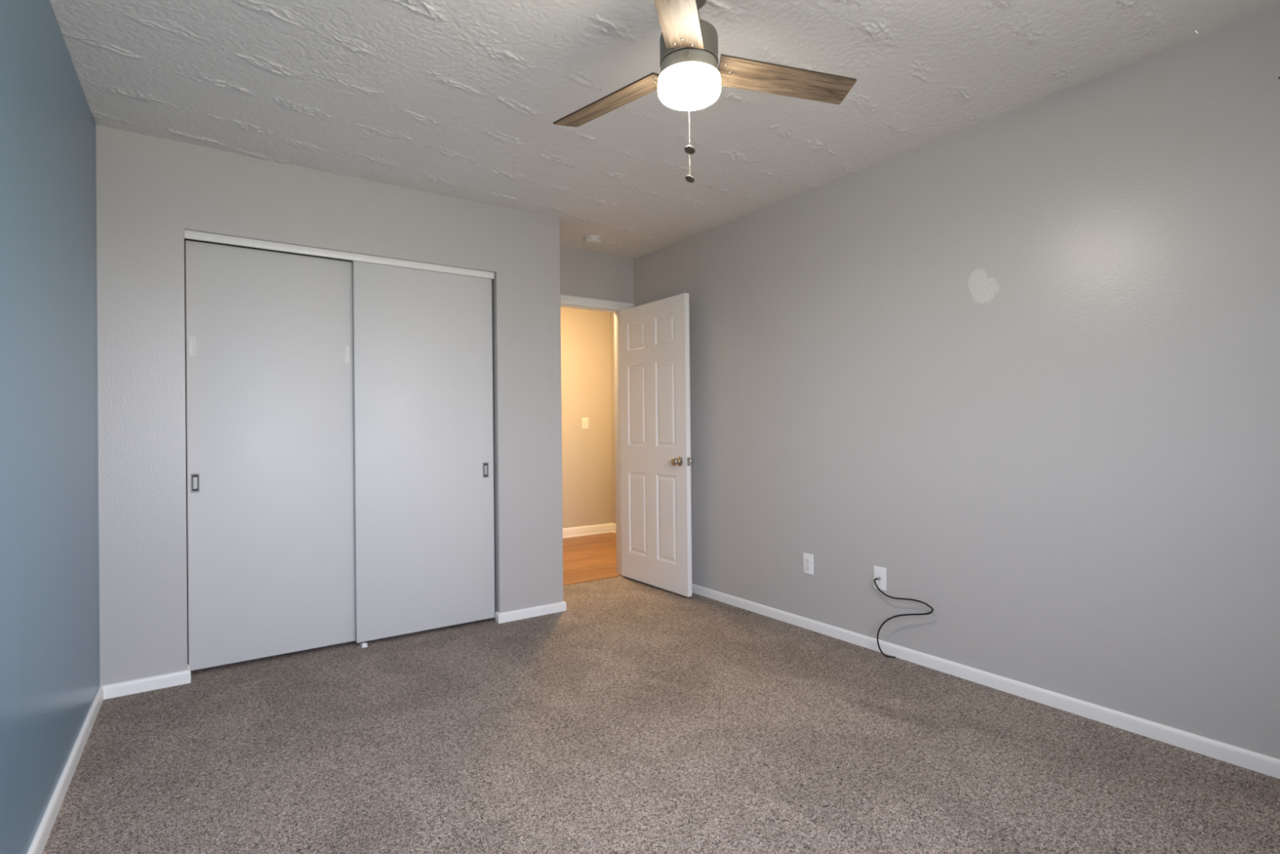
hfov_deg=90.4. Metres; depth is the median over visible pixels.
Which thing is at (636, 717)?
floor
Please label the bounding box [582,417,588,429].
light switch
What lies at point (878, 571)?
wall plate
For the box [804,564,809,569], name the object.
receptacle
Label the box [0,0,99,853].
wall
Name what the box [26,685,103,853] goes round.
baseboard
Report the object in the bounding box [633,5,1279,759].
wall
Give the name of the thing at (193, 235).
closet track
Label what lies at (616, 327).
door frame
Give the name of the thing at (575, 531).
baseboard
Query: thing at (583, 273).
wall
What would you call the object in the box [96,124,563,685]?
wall
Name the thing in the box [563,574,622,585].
trim
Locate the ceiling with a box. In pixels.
[49,0,1279,258]
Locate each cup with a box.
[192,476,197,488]
[484,465,487,474]
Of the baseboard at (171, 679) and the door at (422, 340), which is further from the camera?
the door at (422, 340)
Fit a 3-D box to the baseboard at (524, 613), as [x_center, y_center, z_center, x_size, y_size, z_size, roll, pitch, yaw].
[-0.792,1.118,4.047,0.444,0.061,0.535,0,0,-35]
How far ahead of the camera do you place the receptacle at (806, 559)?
3.55 m
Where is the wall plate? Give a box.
[873,565,886,591]
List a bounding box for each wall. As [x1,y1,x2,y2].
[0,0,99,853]
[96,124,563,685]
[560,246,634,303]
[560,306,612,528]
[610,312,616,524]
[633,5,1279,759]
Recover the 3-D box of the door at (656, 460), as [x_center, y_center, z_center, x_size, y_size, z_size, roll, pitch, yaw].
[0.093,0.121,4.527,0.162,2.006,0.808,0,0,-36]
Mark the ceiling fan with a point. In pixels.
(690, 78)
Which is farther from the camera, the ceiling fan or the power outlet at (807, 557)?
the power outlet at (807, 557)
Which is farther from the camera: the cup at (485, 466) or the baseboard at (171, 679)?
the cup at (485, 466)
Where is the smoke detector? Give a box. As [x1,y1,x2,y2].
[584,235,601,244]
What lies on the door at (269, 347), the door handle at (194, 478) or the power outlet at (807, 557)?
the door handle at (194, 478)
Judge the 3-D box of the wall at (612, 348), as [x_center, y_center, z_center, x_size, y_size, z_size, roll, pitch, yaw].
[0.186,-0.053,6.328,0.100,2.490,1.810,0,0,-35]
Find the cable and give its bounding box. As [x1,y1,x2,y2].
[874,577,933,657]
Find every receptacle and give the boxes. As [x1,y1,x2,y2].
[804,557,809,563]
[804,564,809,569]
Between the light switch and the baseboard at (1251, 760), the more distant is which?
the light switch
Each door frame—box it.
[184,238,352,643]
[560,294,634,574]
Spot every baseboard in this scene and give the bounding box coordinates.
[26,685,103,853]
[102,663,191,699]
[495,600,566,623]
[562,523,616,537]
[692,583,1279,778]
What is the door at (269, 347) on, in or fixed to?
hanging from the closet track
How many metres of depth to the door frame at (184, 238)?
3.42 m
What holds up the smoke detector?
attached to the ceiling
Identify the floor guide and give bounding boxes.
[358,641,367,647]
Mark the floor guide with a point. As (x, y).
(362, 644)
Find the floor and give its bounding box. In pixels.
[42,532,1279,853]
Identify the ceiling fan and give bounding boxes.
[553,0,856,182]
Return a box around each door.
[185,240,355,670]
[352,260,494,642]
[618,293,693,596]
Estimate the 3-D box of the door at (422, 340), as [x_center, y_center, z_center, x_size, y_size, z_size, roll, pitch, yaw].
[-1.185,0.120,3.549,0.757,2.010,0.038,0,0,-35]
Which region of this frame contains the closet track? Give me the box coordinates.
[184,230,493,279]
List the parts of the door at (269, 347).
flush pull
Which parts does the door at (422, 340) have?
flush pull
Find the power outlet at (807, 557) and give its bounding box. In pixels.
[803,552,813,575]
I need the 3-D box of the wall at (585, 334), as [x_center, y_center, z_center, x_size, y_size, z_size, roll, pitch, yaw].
[-2.175,-0.032,5.734,4.460,2.490,0.100,0,0,-35]
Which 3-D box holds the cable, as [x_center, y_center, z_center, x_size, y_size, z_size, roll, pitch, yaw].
[1.252,0.934,3.036,0.070,0.372,0.308,0,0,-35]
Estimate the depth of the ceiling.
2.40 m
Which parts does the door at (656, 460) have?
knob, latch plate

